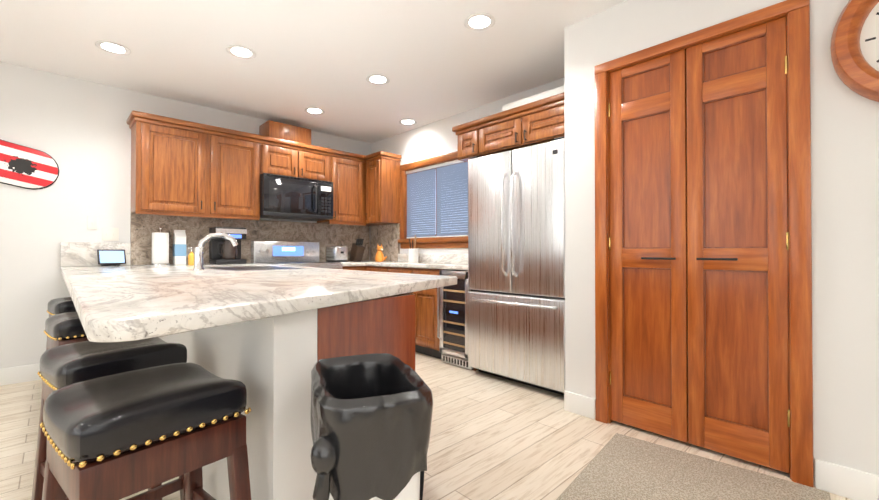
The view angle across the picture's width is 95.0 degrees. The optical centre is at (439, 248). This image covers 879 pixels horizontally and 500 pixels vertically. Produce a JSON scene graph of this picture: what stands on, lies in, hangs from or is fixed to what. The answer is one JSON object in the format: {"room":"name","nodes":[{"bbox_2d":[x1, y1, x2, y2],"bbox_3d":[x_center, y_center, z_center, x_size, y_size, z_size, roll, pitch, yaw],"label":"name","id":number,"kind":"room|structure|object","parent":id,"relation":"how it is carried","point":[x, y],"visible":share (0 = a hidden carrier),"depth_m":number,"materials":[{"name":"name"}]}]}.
{"room":"kitchen","nodes":[
{"label":"kitchen","id":0,"kind":"room"},
{"bbox_2d":[0,61,370,368],"bbox_3d":[-3.484,-0.192,3.029,7.560,2.480,0.100,0,-1,-44],"label":"wall","id":1,"kind":"structure","parent":0,"point":[77,130],"depth_m":3.31,"materials":[{"name":"white paint"}]},
{"bbox_2d":[0,140,58,189],"bbox_3d":[-3.559,-0.728,2.873,1.255,0.325,0.028,17,-12,-42],"label":"sign","id":2,"kind":"object","parent":1,"relation":"attached to","point":[21,166],"visible":1,"depth_m":3.16,"materials":[{"name":"red plastic"}]},
{"bbox_2d":[102,227,118,240],"bbox_3d":[-2.880,-0.123,3.526,0.115,0.116,0.016,0,-1,-44],"label":"switch plate","id":3,"kind":"object","parent":1,"relation":"attached to","point":[110,234],"depth_m":3.53,"materials":[{"name":"white plastic"}]},
{"bbox_2d":[130,114,261,219],"bbox_3d":[-2.302,-0.710,3.867,1.021,0.790,0.328,0,-1,-44],"label":"upper cabinet","id":4,"kind":"object","parent":1,"relation":"attached to","point":[179,167],"depth_m":3.68,"materials":[{"name":"brown wood"}]},
{"bbox_2d":[258,120,313,145],"bbox_3d":[-1.709,-1.244,4.474,0.469,0.191,0.278,0,-1,-44],"label":"upper cabinet","id":5,"kind":"object","parent":1,"relation":"attached to","point":[276,131],"depth_m":4.34,"materials":[{"name":"brown wood"}]},
{"bbox_2d":[262,138,329,181],"bbox_3d":[-1.652,-0.929,4.491,0.779,0.342,0.328,0,-1,-44],"label":"upper cabinet","id":6,"kind":"object","parent":1,"relation":"attached to","point":[278,158],"depth_m":4.35,"materials":[{"name":"brown wood"}]},
{"bbox_2d":[260,173,332,220],"bbox_3d":[-1.610,-0.543,4.444,0.774,0.422,0.445,0,-1,-44],"label":"microwave","id":7,"kind":"object","parent":6,"relation":"attached to","point":[288,197],"visible":1,"depth_m":4.28,"materials":[{"name":"black plastic"}]},
{"bbox_2d":[317,150,369,225],"bbox_3d":[-1.166,-0.701,4.906,0.500,0.790,0.396,0,-1,-44],"label":"upper cabinet","id":8,"kind":"object","parent":1,"relation":"attached to","point":[349,173],"depth_m":4.82,"materials":[{"name":"brown wood"}]},
{"bbox_2d":[0,0,627,142],"bbox_3d":[-0.849,-1.486,0.316,7.600,0.060,7.720,0,-1,-44],"label":"ceiling","id":9,"kind":"structure","parent":0,"point":[434,60],"depth_m":2.93,"materials":[{"name":"white paint"}]},
{"bbox_2d":[95,41,130,54],"bbox_3d":[-2.328,-1.428,2.873,0.200,0.009,0.200,0,-1,-44],"label":"recessed light","id":10,"kind":"object","parent":9,"relation":"in","point":[112,47],"visible":1,"depth_m":2.87,"materials":[{"name":"white plastic"}]},
{"bbox_2d":[226,45,255,58],"bbox_3d":[-1.443,-1.428,2.932,0.200,0.009,0.200,0,-1,-44],"label":"recessed light","id":11,"kind":"object","parent":9,"relation":"in","point":[242,52],"visible":1,"depth_m":2.92,"materials":[{"name":"white plastic"}]},
{"bbox_2d":[305,107,324,114],"bbox_3d":[-1.288,-1.417,4.159,0.200,0.009,0.200,0,-1,-44],"label":"recessed light","id":12,"kind":"object","parent":9,"relation":"in","point":[313,110],"visible":0.96,"depth_m":4.16,"materials":[{"name":"white"}]},
{"bbox_2d":[366,74,389,84],"bbox_3d":[-0.520,-1.424,3.399,0.200,0.009,0.200,0,-1,-44],"label":"recessed light","id":13,"kind":"object","parent":9,"relation":"in","point":[377,79],"visible":0.98,"depth_m":3.40,"materials":[{"name":"white"}]},
{"bbox_2d":[399,119,416,124],"bbox_3d":[-0.354,-1.414,4.513,0.200,0.009,0.200,0,-1,-44],"label":"recessed light","id":14,"kind":"object","parent":9,"relation":"in","point":[407,122],"visible":0.96,"depth_m":4.52,"materials":[{"name":"white"}]},
{"bbox_2d":[464,13,494,30],"bbox_3d":[0.254,-1.431,2.548,0.200,0.009,0.200,0,-1,-44],"label":"recessed light","id":15,"kind":"object","parent":9,"relation":"in","point":[479,21],"visible":1,"depth_m":2.54,"materials":[{"name":"white"}]},
{"bbox_2d":[0,352,851,499],"bbox_3d":[-0.849,1.054,0.294,7.600,0.060,7.720,0,-1,-44],"label":"floor","id":16,"kind":"structure","parent":0,"point":[492,437],"depth_m":2.18,"materials":[{"name":"beige wood"}]},
{"bbox_2d":[0,363,40,385],"bbox_3d":[-4.503,0.974,1.963,4.628,0.130,0.016,0,-1,-44],"label":"baseboard","id":17,"kind":"structure","parent":16,"relation":"on","point":[25,373],"depth_m":3.13,"materials":[{"name":"white wood"}]},
{"bbox_2d":[41,297,76,397],"bbox_3d":[-2.474,0.696,2.812,0.368,0.704,0.388,0,-1,37],"label":"stool","id":18,"kind":"object","parent":16,"relation":"on","point":[60,305],"visible":0.15,"depth_m":2.64,"materials":[{"name":"black leather"}]},
{"bbox_2d":[44,312,88,349],"bbox_3d":[-1.798,0.689,2.102,0.368,0.704,0.388,0,-1,38],"label":"stool","id":19,"kind":"object","parent":16,"relation":"on","point":[63,328],"visible":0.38,"depth_m":1.93,"materials":[{"name":"black leather"}]},
{"bbox_2d":[31,337,186,499],"bbox_3d":[-1.123,0.683,1.400,0.366,0.704,0.386,0,-1,36],"label":"stool","id":20,"kind":"object","parent":16,"relation":"on","point":[61,366],"visible":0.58,"depth_m":1.33,"materials":[{"name":"black leather"}]},
{"bbox_2d":[40,363,250,499],"bbox_3d":[-0.713,0.680,0.991,0.368,0.704,0.388,0,-1,37],"label":"stool","id":21,"kind":"object","parent":16,"relation":"on","point":[119,436],"visible":1,"depth_m":0.90,"materials":[{"name":"black leather"}]},
{"bbox_2d":[159,309,316,499],"bbox_3d":[-1.590,0.613,2.376,0.137,0.858,3.450,0,-1,-44],"label":"wall","id":22,"kind":"structure","parent":16,"relation":"on","point":[269,362],"depth_m":1.16,"materials":[{"name":"white paint"}]},
{"bbox_2d":[251,241,341,268],"bbox_3d":[-1.518,0.492,4.324,0.748,1.135,0.672,0,-1,-44],"label":"range","id":23,"kind":"object","parent":16,"relation":"on","point":[296,254],"visible":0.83,"depth_m":4.40,"materials":[{"name":"silver metal"}]},
{"bbox_2d":[342,266,364,270],"bbox_3d":[-1.142,0.634,4.711,0.320,0.858,0.696,0,-1,-44],"label":"base cabinet","id":24,"kind":"object","parent":16,"relation":"on","point":[362,268],"depth_m":4.52,"materials":[{"name":"brown wood"}]},
{"bbox_2d":[310,353,432,499],"bbox_3d":[-0.178,0.665,0.967,0.257,0.731,0.370,0,-1,-19],"label":"trash can","id":25,"kind":"object","parent":16,"relation":"on","point":[371,417],"visible":1,"depth_m":0.82,"materials":[{"name":"black plastic"}]},
{"bbox_2d":[365,266,388,271],"bbox_3d":[-0.528,0.633,4.594,0.551,0.858,0.498,0,-1,-44],"label":"base cabinet","id":26,"kind":"object","parent":16,"relation":"on","point":[367,268],"depth_m":4.47,"materials":[{"name":"brown wood"}]},
{"bbox_2d":[317,287,440,370],"bbox_3d":[-0.300,0.608,1.744,0.848,0.858,0.706,0,-1,-44],"label":"base cabinet","id":27,"kind":"object","parent":16,"relation":"on","point":[402,327],"depth_m":1.42,"materials":[{"name":"brown wood"}]},
{"bbox_2d":[60,242,467,342],"bbox_3d":[-1.347,0.063,2.482,1.410,0.240,3.640,0,-1,-44],"label":"countertop","id":28,"kind":"structure","parent":27,"relation":"on","point":[127,301],"depth_m":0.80,"materials":[{"name":"stone"}]},
{"bbox_2d":[97,249,125,265],"bbox_3d":[-2.806,0.081,3.442,0.097,0.140,0.190,0,-1,38],"label":"display","id":29,"kind":"object","parent":28,"relation":"on","point":[107,257],"visible":1,"depth_m":3.42,"materials":[{"name":"black plastic"}]},
{"bbox_2d":[150,227,169,264],"bbox_3d":[-2.530,-0.021,3.651,0.150,0.347,0.150,0,-1,-44],"label":"paper towel","id":30,"kind":"object","parent":28,"relation":"on","point":[160,248],"visible":1,"depth_m":3.60,"materials":[{"name":"white paper"}]},
{"bbox_2d":[173,230,185,264],"bbox_3d":[-2.439,-0.009,3.779,0.092,0.325,0.092,0,-1,-44],"label":"carton","id":31,"kind":"object","parent":28,"relation":"on","point":[179,247],"visible":1,"depth_m":3.75,"materials":[{"name":"white cardboard"}]},
{"bbox_2d":[188,247,193,264],"bbox_3d":[-2.234,0.072,3.628,0.058,0.160,0.056,0,-1,-44],"label":"soap bottle","id":32,"kind":"object","parent":28,"relation":"on","point":[191,258],"visible":0.88,"depth_m":3.61,"materials":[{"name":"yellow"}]},
{"bbox_2d":[193,233,237,269],"bbox_3d":[-1.504,0.018,2.729,0.276,0.253,0.138,0,-1,-44],"label":"faucet","id":33,"kind":"object","parent":28,"relation":"on","point":[198,257],"visible":1,"depth_m":2.68,"materials":[{"name":"silver metal"}]},
{"bbox_2d":[209,227,246,263],"bbox_3d":[-2.115,-0.024,4.027,0.282,0.360,0.250,0,-1,-44],"label":"coffee maker","id":34,"kind":"object","parent":28,"relation":"on","point":[223,251],"visible":0.9,"depth_m":3.96,"materials":[{"name":"black plastic"}]},
{"bbox_2d":[204,266,308,270],"bbox_3d":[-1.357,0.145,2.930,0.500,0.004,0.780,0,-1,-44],"label":"sink","id":35,"kind":"object","parent":28,"relation":"in","point":[248,268],"visible":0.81,"depth_m":2.81,"materials":[{"name":"silver metal"}]},
{"bbox_2d":[326,246,347,261],"bbox_3d":[-1.234,0.067,4.856,0.180,0.192,0.250,0,-1,-44],"label":"toaster","id":36,"kind":"object","parent":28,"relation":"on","point":[336,253],"visible":0.98,"depth_m":4.78,"materials":[{"name":"silver metal"}]},
{"bbox_2d":[350,238,364,260],"bbox_3d":[-1.035,0.021,5.067,0.100,0.286,0.201,0,-1,-44],"label":"knife block","id":37,"kind":"object","parent":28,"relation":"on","point":[357,251],"visible":1,"depth_m":5.02,"materials":[{"name":"brown wood"}]},
{"bbox_2d":[375,244,386,261],"bbox_3d":[-0.713,0.051,4.932,0.148,0.225,0.131,0,-1,-44],"label":"figurine","id":38,"kind":"object","parent":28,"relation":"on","point":[379,256],"visible":1,"depth_m":4.89,"materials":[{"name":"orange ceramic"}]},
{"bbox_2d":[408,235,418,262],"bbox_3d":[-0.296,0.005,4.556,0.120,0.311,0.120,0,-1,-44],"label":"utensil crock","id":39,"kind":"object","parent":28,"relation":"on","point":[413,255],"visible":1,"depth_m":4.51,"materials":[{"name":"white ceramic"}]},
{"bbox_2d":[389,267,404,272],"bbox_3d":[-0.242,0.630,4.333,0.498,0.858,0.546,0,-1,-44],"label":"base cabinet","id":40,"kind":"object","parent":16,"relation":"on","point":[391,269],"depth_m":4.20,"materials":[{"name":"brown wood"}]},
{"bbox_2d":[405,268,444,274],"bbox_3d":[0.018,0.628,4.062,0.498,0.858,0.478,0,-1,-44],"label":"base cabinet","id":41,"kind":"object","parent":16,"relation":"on","point":[407,270],"depth_m":3.91,"materials":[{"name":"brown wood"}]},
{"bbox_2d":[437,270,473,369],"bbox_3d":[0.289,0.626,3.727,0.554,0.856,0.364,0,-1,-44],"label":"wine cooler","id":42,"kind":"object","parent":16,"relation":"on","point":[453,337],"visible":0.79,"depth_m":3.57,"materials":[{"name":"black metal"}]},
{"bbox_2d":[452,86,564,370],"bbox_3d":[0.701,-0.052,3.349,0.505,2.205,1.205,0,-1,-44],"label":"tall cabinet","id":43,"kind":"object","parent":16,"relation":"on","point":[539,118],"visible":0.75,"depth_m":3.14,"materials":[{"name":"brown wood"}]},
{"bbox_2d":[468,136,564,394],"bbox_3d":[0.720,0.142,3.229,0.622,1.815,0.890,0,-1,-44],"label":"fridge","id":44,"kind":"object","parent":16,"relation":"on","point":[516,263],"visible":0.81,"depth_m":3.00,"materials":[{"name":"grey metal"}]},
{"bbox_2d":[556,433,830,499],"bbox_3d":[0.991,1.030,1.592,0.860,0.010,1.010,0,-1,40],"label":"rug","id":45,"kind":"object","parent":16,"relation":"on","point":[621,467],"visible":0.98,"depth_m":1.78,"materials":[{"name":"beige carpet"}]},
{"bbox_2d":[371,78,563,261],"bbox_3d":[0.263,-0.181,4.249,0.100,2.480,3.320,0,-1,-44],"label":"wall","id":46,"kind":"structure","parent":0,"point":[435,139],"depth_m":4.47,"materials":[{"name":"white paint"}]},
{"bbox_2d":[130,213,399,264],"bbox_3d":[-1.635,-0.076,4.291,2.578,0.466,0.628,0,-1,-44],"label":"backsplash","id":47,"kind":"structure","parent":46,"relation":"attached to","point":[143,227],"depth_m":4.39,"materials":[{"name":"stone"}]},
{"bbox_2d":[370,154,400,225],"bbox_3d":[-0.695,-0.701,4.963,0.298,0.790,0.290,0,-1,-44],"label":"upper cabinet","id":48,"kind":"object","parent":46,"relation":"attached to","point":[384,170],"depth_m":4.85,"materials":[{"name":"brown wood"}]},
{"bbox_2d":[398,151,467,248],"bbox_3d":[-0.034,-0.509,4.528,0.145,1.020,1.240,0,-1,-44],"label":"window","id":49,"kind":"structure","parent":46,"relation":"in","point":[433,202],"depth_m":4.53,"materials":[{"name":"brown wood"}]},
{"bbox_2d":[564,0,878,486],"bbox_3d":[2.365,-0.209,1.069,0.100,2.480,4.380,0,-1,-44],"label":"wall","id":50,"kind":"structure","parent":0,"point":[845,207],"depth_m":1.74,"materials":[{"name":"white paint"}]},
{"bbox_2d":[608,17,789,472],"bbox_3d":[1.302,-0.017,2.120,0.080,2.075,0.822,0,-1,-44],"label":"closet doors","id":51,"kind":"structure","parent":50,"relation":"in","point":[699,293],"depth_m":2.06,"materials":[{"name":"brown wood"}]},
{"bbox_2d":[594,0,813,486],"bbox_3d":[1.323,-0.037,2.140,0.122,2.155,0.970,0,-1,-44],"label":"trim","id":52,"kind":"structure","parent":50,"relation":"attached to","point":[796,13],"depth_m":1.79,"materials":[{"name":"brown wood"}]},
{"bbox_2d":[815,459,878,499],"bbox_3d":[2.732,0.965,0.591,0.016,0.125,3.195,0,-1,-44],"label":"baseboard","id":53,"kind":"structure","parent":50,"relation":"attached to","point":[846,482],"depth_m":1.67,"materials":[{"name":"white"}]},
{"bbox_2d":[830,0,878,101],"bbox_3d":[1.849,-0.841,1.474,0.092,0.600,0.600,0,-1,-44],"label":"clock","id":54,"kind":"object","parent":50,"relation":"attached to","point":[854,47],"visible":1,"depth_m":1.62,"materials":[{"name":"brown wood"}]}
]}

